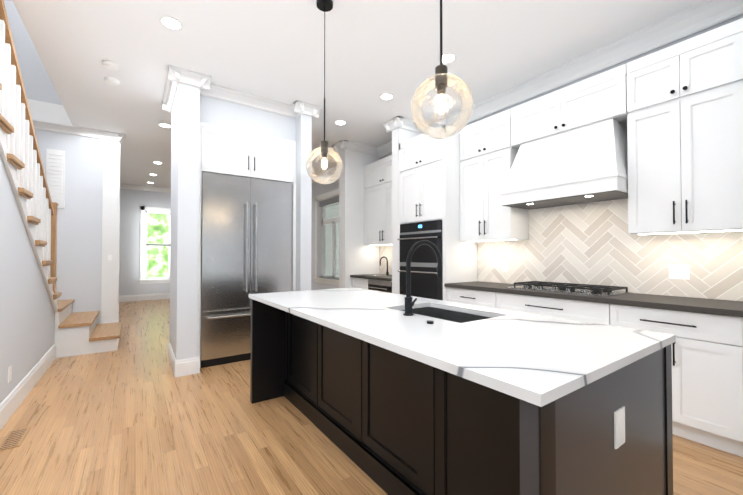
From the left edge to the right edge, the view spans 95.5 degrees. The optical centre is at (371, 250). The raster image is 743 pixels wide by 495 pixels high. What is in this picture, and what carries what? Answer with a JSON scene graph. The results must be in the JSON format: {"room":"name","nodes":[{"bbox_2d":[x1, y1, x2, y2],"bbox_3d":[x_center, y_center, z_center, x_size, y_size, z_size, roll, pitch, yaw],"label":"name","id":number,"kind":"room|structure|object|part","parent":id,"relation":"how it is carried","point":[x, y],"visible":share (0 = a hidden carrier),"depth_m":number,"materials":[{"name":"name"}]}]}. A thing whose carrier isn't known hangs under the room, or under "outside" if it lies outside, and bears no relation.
{"room":"kitchen","nodes":[
{"label":"kitchen","id":0,"kind":"room"},
{"bbox_2d":[0,155,54,403],"bbox_3d":[-1.792,-0.467,1.091,0.100,3.475,7.360,1,-1,-35],"label":"wall","id":1,"kind":"structure","parent":0,"point":[27,324],"depth_m":2.82,"materials":[{"name":"white paint"}]},
{"bbox_2d":[8,365,11,382],"bbox_3d":[-2.820,0.963,2.634,0.007,0.118,0.075,1,-1,-35],"label":"outlet","id":2,"kind":"object","parent":1,"relation":"attached to","point":[9,373],"visible":0.93,"depth_m":2.63,"materials":[{"name":"white plastic"}]},
{"bbox_2d":[0,344,55,429],"bbox_3d":[-1.744,1.186,1.100,0.016,0.170,7.358,1,-1,-35],"label":"baseboard","id":3,"kind":"structure","parent":1,"relation":"attached to","point":[14,399],"depth_m":2.94,"materials":[{"name":"white wood"}]},
{"bbox_2d":[32,0,742,192],"bbox_3d":[-1.976,-1.782,4.485,5.400,0.150,13.100,1,-1,-35],"label":"crown molding","id":4,"kind":"structure","parent":1,"relation":"attached to","point":[697,18],"depth_m":3.65,"materials":[{"name":"white wood"}]},
{"bbox_2d":[4,0,102,323],"bbox_3d":[-4.699,-1.824,5.002,1.530,6.300,0.150,1,-1,-35],"label":"wall","id":5,"kind":"structure","parent":0,"point":[79,251],"depth_m":5.06,"materials":[{"name":"white paint"}]},
{"bbox_2d":[46,149,64,207],"bbox_3d":[-4.618,-1.050,4.936,0.200,0.850,0.028,1,-1,-35],"label":"air vent","id":6,"kind":"object","parent":5,"relation":"in","point":[55,169],"visible":0.81,"depth_m":4.94,"materials":[{"name":"white metal"}]},
{"bbox_2d":[100,139,120,323],"bbox_3d":[-4.141,-0.199,5.363,0.235,3.060,0.206,1,-1,-35],"label":"column","id":7,"kind":"structure","parent":5,"relation":"attached to","point":[110,233],"depth_m":5.29,"materials":[{"name":"white paint"}]},
{"bbox_2d":[119,188,170,295],"bbox_3d":[-5.789,-0.193,9.911,5.800,3.175,0.200,1,-1,-35],"label":"wall","id":8,"kind":"structure","parent":0,"point":[132,201],"depth_m":9.27,"materials":[{"name":"white paint"}]},
{"bbox_2d":[119,293,169,301],"bbox_3d":[-5.740,1.308,9.792,5.370,0.170,0.016,1,-1,-35],"label":"baseboard","id":9,"kind":"structure","parent":8,"relation":"attached to","point":[123,298],"depth_m":9.37,"materials":[{"name":"white wood"}]},
{"bbox_2d":[139,206,170,283],"bbox_3d":[-6.100,-0.146,9.656,0.890,2.155,0.260,1,-1,-35],"label":"window","id":10,"kind":"structure","parent":8,"relation":"in","point":[144,278],"depth_m":9.51,"materials":[{"name":"white wood"}]},
{"bbox_2d":[170,83,311,359],"bbox_3d":[-1.643,-0.272,4.293,1.510,3.175,0.860,1,-1,-35],"label":"wall","id":11,"kind":"structure","parent":0,"point":[192,108],"depth_m":3.66,"materials":[{"name":"white paint"}]},
{"bbox_2d":[311,177,338,289],"bbox_3d":[0.318,-0.247,6.069,0.200,3.175,13.500,1,-1,-35],"label":"wall","id":12,"kind":"structure","parent":0,"point":[318,189],"depth_m":8.35,"materials":[{"name":"white paint"}]},
{"bbox_2d":[313,189,338,284],"bbox_3d":[-0.911,-0.288,7.773,0.260,2.105,1.430,1,-1,-35],"label":"window","id":13,"kind":"structure","parent":12,"relation":"in","point":[327,239],"depth_m":8.01,"materials":[{"name":"white wood"}]},
{"bbox_2d":[379,198,742,300],"bbox_3d":[1.464,-0.075,4.240,0.008,0.940,4.596,1,-1,-35],"label":"backsplash","id":14,"kind":"structure","parent":12,"relation":"attached to","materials":[{"name":"tile"}]},
{"bbox_2d":[503,262,507,271],"bbox_3d":[1.599,0.192,4.029,0.007,0.118,0.075,1,-1,-35],"label":"outlet","id":15,"kind":"object","parent":14,"relation":"attached to","point":[505,266],"visible":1,"depth_m":4.03,"materials":[{"name":"white plastic"}]},
{"bbox_2d":[669,264,689,279],"bbox_3d":[2.499,0.174,2.743,0.007,0.118,0.128,1,-1,-35],"label":"outlet","id":16,"kind":"object","parent":14,"relation":"attached to","point":[679,271],"visible":1,"depth_m":2.74,"materials":[{"name":"white plastic"}]},
{"bbox_2d":[12,0,706,187],"bbox_3d":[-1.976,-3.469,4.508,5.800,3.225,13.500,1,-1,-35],"label":"ceiling","id":17,"kind":"structure","parent":0,"point":[274,50],"depth_m":3.17,"materials":[{"name":"white paint"}]},
{"bbox_2d":[103,60,119,70],"bbox_3d":[-2.614,-1.852,3.392,0.135,0.040,0.135,1,-1,-41],"label":"smoke detector","id":18,"kind":"object","parent":17,"relation":"attached to","point":[110,65],"depth_m":3.36,"materials":[{"name":"white plastic"}]},
{"bbox_2d":[104,77,119,85],"bbox_3d":[-2.840,-1.847,3.697,0.135,0.040,0.135,1,-1,-41],"label":"smoke detector","id":19,"kind":"object","parent":17,"relation":"attached to","point":[110,80],"depth_m":3.67,"materials":[{"name":"white plastic"}]},
{"bbox_2d":[158,123,170,127],"bbox_3d":[-3.048,-1.846,4.976,0.154,0.007,0.188,1,-1,-35],"label":"recessed light","id":20,"kind":"object","parent":17,"relation":"in","point":[164,125],"depth_m":4.98,"materials":[{"name":"white plastic"}]},
{"bbox_2d":[159,15,182,30],"bbox_3d":[-1.649,-1.877,2.782,0.167,0.007,0.181,1,-1,-35],"label":"recessed light","id":21,"kind":"object","parent":17,"relation":"in","point":[170,22],"depth_m":2.78,"materials":[{"name":"white plastic"}]},
{"bbox_2d":[306,0,342,183],"bbox_3d":[-0.355,-1.192,2.553,0.276,1.382,0.276,1,-1,-35],"label":"pendant light","id":22,"kind":"object","parent":17,"relation":"hanging from","point":[324,149],"visible":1,"depth_m":2.56,"materials":[{"name":"glass"}]},
{"bbox_3d":[-0.355,-0.639,2.545,0.276,0.276,0.276,1,-1,-35],"label":"globe","id":23,"kind":"part","parent":22,"relation":"part of","materials":[{"name":"clear glass"}]},
{"bbox_2d":[334,120,346,124],"bbox_3d":[-0.447,-1.847,4.876,0.166,0.007,0.178,1,-1,-35],"label":"recessed light","id":24,"kind":"object","parent":17,"relation":"in","point":[339,122],"depth_m":4.86,"materials":[{"name":"white plastic"}]},
{"bbox_2d":[379,93,393,99],"bbox_3d":[0.185,-1.858,4.073,0.171,0.007,0.177,1,-1,-35],"label":"recessed light","id":25,"kind":"object","parent":17,"relation":"in","point":[385,96],"depth_m":4.07,"materials":[{"name":"white plastic"}]},
{"bbox_2d":[411,0,472,138],"bbox_3d":[0.319,-1.206,1.548,0.276,1.382,0.276,1,-1,-35],"label":"pendant light","id":26,"kind":"object","parent":17,"relation":"hanging from","point":[441,80],"visible":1,"depth_m":1.55,"materials":[{"name":"glass"}]},
{"bbox_3d":[0.319,-0.653,1.540,0.276,0.276,0.276,1,-1,-35],"label":"globe","id":27,"kind":"part","parent":26,"relation":"part of","materials":[{"name":"clear glass"}]},
{"bbox_2d":[438,53,456,63],"bbox_3d":[0.740,-1.870,3.279,0.175,0.007,0.171,1,-1,-35],"label":"recessed light","id":28,"kind":"object","parent":17,"relation":"in","point":[447,57],"depth_m":3.28,"materials":[{"name":"white plastic"}]},
{"bbox_2d":[0,299,742,494],"bbox_3d":[-1.976,1.368,4.440,5.800,0.100,13.500,1,-1,-35],"label":"floor","id":29,"kind":"structure","parent":0,"point":[132,415],"depth_m":2.29,"materials":[{"name":"brown wood"}]},
{"bbox_2d":[0,427,30,450],"bbox_3d":[-2.442,1.284,2.308,0.110,0.006,0.300,1,-1,-35],"label":"floor vent","id":30,"kind":"object","parent":29,"relation":"in","point":[13,438],"visible":1,"depth_m":2.30,"materials":[{"name":"brown wood"}]},
{"bbox_2d":[0,0,121,357],"bbox_3d":[-3.202,-0.602,2.915,1.600,3.796,4.948,1,-1,-35],"label":"staircase","id":31,"kind":"structure","parent":29,"relation":"on","point":[79,333],"depth_m":3.33,"materials":[{"name":"white wood"}]},
{"bbox_3d":[-2.981,-1.003,2.823,0.110,2.996,3.191,1,-1,-35],"label":"balustrade","id":32,"kind":"part","parent":31,"relation":"part of","materials":[{"name":"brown wood"}]},
{"bbox_2d":[168,343,177,376],"bbox_3d":[-2.258,1.224,3.820,0.016,0.170,0.856,1,-1,-35],"label":"baseboard","id":33,"kind":"structure","parent":29,"relation":"on","point":[173,362],"depth_m":3.67,"materials":[{"name":"white wood"}]},
{"bbox_2d":[189,357,199,373],"bbox_3d":[-2.081,1.226,3.944,0.016,0.170,0.856,1,-1,-35],"label":"baseboard","id":34,"kind":"structure","parent":29,"relation":"on","point":[195,362],"depth_m":3.58,"materials":[{"name":"white wood"}]},
{"bbox_2d":[200,172,292,367],"bbox_3d":[-1.613,0.218,4.288,1.066,2.195,0.692,1,-1,-35],"label":"fridge","id":35,"kind":"object","parent":29,"relation":"on","point":[246,235],"visible":0.81,"depth_m":3.98,"materials":[{"name":"silver metal"}]},
{"bbox_2d":[198,122,295,356],"bbox_3d":[-1.625,-0.057,4.308,1.152,2.745,0.662,1,-1,-35],"label":"cabinet","id":36,"kind":"object","parent":29,"relation":"on","point":[230,151],"visible":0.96,"depth_m":4.05,"materials":[{"name":"white wood"}]},
{"bbox_2d":[352,278,365,288],"bbox_3d":[0.047,0.896,5.739,0.595,0.880,0.494,1,-1,-35],"label":"base cabinet","id":37,"kind":"object","parent":29,"relation":"on","point":[356,282],"depth_m":5.59,"materials":[{"name":"white wood"}]},
{"bbox_2d":[366,278,391,292],"bbox_3d":[0.345,0.890,5.313,0.595,0.880,0.668,1,-1,-35],"label":"wine cooler","id":38,"kind":"object","parent":29,"relation":"on","point":[370,284],"depth_m":5.12,"materials":[{"name":"black glass"}]},
{"bbox_2d":[350,274,391,281],"bbox_3d":[0.208,0.433,5.488,0.625,0.040,1.100,1,-1,-35],"label":"countertop","id":39,"kind":"structure","parent":38,"relation":"on","point":[377,277],"depth_m":5.32,"materials":[{"name":"grey stone"}]},
{"bbox_2d":[398,124,477,300],"bbox_3d":[0.873,-0.095,4.557,0.613,2.830,0.870,1,-1,-35],"label":"tall cabinet","id":40,"kind":"object","parent":29,"relation":"on","point":[428,167],"depth_m":4.27,"materials":[{"name":"white wood"}]},
{"bbox_2d":[250,299,674,494],"bbox_3d":[0.112,0.841,2.158,1.036,0.890,2.536,1,-1,-35],"label":"kitchen island","id":41,"kind":"object","parent":29,"relation":"on","point":[383,392],"depth_m":1.43,"materials":[{"name":"brown wood"}]},
{"bbox_2d":[249,291,624,406],"bbox_3d":[-0.115,0.379,2.009,0.514,0.030,2.560,1,-1,-35],"label":"island countertop","id":42,"kind":"structure","parent":41,"relation":"on","point":[525,368],"depth_m":1.24,"materials":[{"name":"white stone"}]},
{"bbox_2d":[403,240,442,323],"bbox_3d":[0.346,0.149,1.855,0.354,0.424,0.287,1,-1,-35],"label":"faucet","id":43,"kind":"object","parent":42,"relation":"on","point":[409,303],"visible":1,"depth_m":1.89,"materials":[{"name":"black metal"}]},
{"bbox_2d":[400,307,491,322],"bbox_3d":[0.426,0.510,2.032,0.424,0.232,0.644,1,-1,-35],"label":"sink","id":44,"kind":"object","parent":42,"relation":"in","point":[457,315],"depth_m":2.24,"materials":[{"name":"black metal"}]},
{"bbox_2d":[614,406,624,448],"bbox_3d":[0.816,0.581,1.109,0.075,0.118,0.007,1,-1,-35],"label":"outlet","id":45,"kind":"object","parent":41,"relation":"attached to","point":[619,427],"visible":0.96,"depth_m":1.10,"materials":[{"name":"white plastic"}]},
{"bbox_2d":[446,286,493,307],"bbox_3d":[1.327,0.871,3.911,0.595,0.880,0.677,1,-1,-35],"label":"base cabinet","id":46,"kind":"object","parent":29,"relation":"on","point":[483,298],"depth_m":3.72,"materials":[{"name":"white wood"}]},
{"bbox_2d":[494,294,605,323],"bbox_3d":[1.829,0.860,3.193,0.595,0.880,1.076,1,-1,-35],"label":"base cabinet","id":47,"kind":"object","parent":29,"relation":"on","point":[594,312],"depth_m":2.98,"materials":[{"name":"white wood"}]},
{"bbox_2d":[606,306,742,456],"bbox_3d":[2.322,0.851,2.489,0.595,0.880,0.764,1,-1,-35],"label":"base cabinet","id":48,"kind":"object","parent":29,"relation":"on","point":[707,349],"depth_m":2.21,"materials":[{"name":"white wood"}]},
{"bbox_2d":[442,282,742,317],"bbox_3d":[1.825,0.400,3.180,0.625,0.040,2.456,1,-1,-35],"label":"countertop","id":49,"kind":"structure","parent":48,"relation":"on","point":[727,307],"depth_m":2.59,"materials":[{"name":"grey stone"}]},
{"bbox_2d":[506,281,632,296],"bbox_3d":[1.835,0.353,3.204,0.500,0.054,0.910,1,-1,-35],"label":"cooktop","id":50,"kind":"object","parent":49,"relation":"in","point":[598,290],"visible":1,"depth_m":3.07,"materials":[{"name":"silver metal"}]},
{"bbox_2d":[339,128,420,293],"bbox_3d":[0.157,-0.255,5.489,0.730,3.175,1.465,1,-1,-35],"label":"wall","id":51,"kind":"structure","parent":0,"point":[357,256],"depth_m":5.79,"materials":[{"name":"white paint"}]},
{"bbox_2d":[364,155,397,245],"bbox_3d":[0.323,-0.796,5.586,0.345,1.400,1.100,1,-1,-35],"label":"upper cabinet","id":52,"kind":"object","parent":51,"relation":"attached to","point":[377,174],"depth_m":5.59,"materials":[{"name":"white wood"}]},
{"bbox_2d":[458,112,529,241],"bbox_3d":[1.433,-0.818,4.000,0.345,1.400,0.691,1,-1,-35],"label":"upper cabinet","id":53,"kind":"object","parent":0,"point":[484,168],"depth_m":3.87,"materials":[{"name":"white wood"}]},
{"bbox_2d":[500,118,627,209],"bbox_3d":[1.846,-0.790,3.228,0.532,0.654,1.044,1,-1,-35],"label":"range hood","id":54,"kind":"object","parent":53,"relation":"attached to","point":[586,164],"visible":0.94,"depth_m":3.02,"materials":[{"name":"white wood"}]},
{"bbox_2d":[502,65,625,149],"bbox_3d":[1.932,-1.323,3.295,0.345,0.410,1.152,1,-1,-35],"label":"upper cabinet","id":55,"kind":"object","parent":53,"relation":"attached to","point":[597,98],"depth_m":3.15,"materials":[{"name":"white wood"}]},
{"bbox_2d":[380,14,742,158],"bbox_3d":[1.469,-1.602,4.266,0.003,0.235,4.605,1,-1,-35],"label":"wall strip","id":56,"kind":"object","parent":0,"point":[643,54],"visible":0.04,"depth_m":3.09,"materials":[{"name":"grey"}]},
{"bbox_2d":[622,18,742,237],"bbox_3d":[2.438,-0.839,2.565,0.345,1.400,0.717,1,-1,-35],"label":"upper cabinet","id":57,"kind":"object","parent":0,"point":[676,109],"depth_m":2.46,"materials":[{"name":"white wood"}]},
{"label":"outside","id":58,"kind":"structure","parent":0,"visible":0},
{"bbox_2d":[147,213,168,276],"bbox_3d":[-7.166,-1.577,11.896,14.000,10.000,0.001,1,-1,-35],"label":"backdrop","id":59,"kind":"structure","parent":58,"point":[156,269],"depth_m":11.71,"materials":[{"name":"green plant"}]}
]}

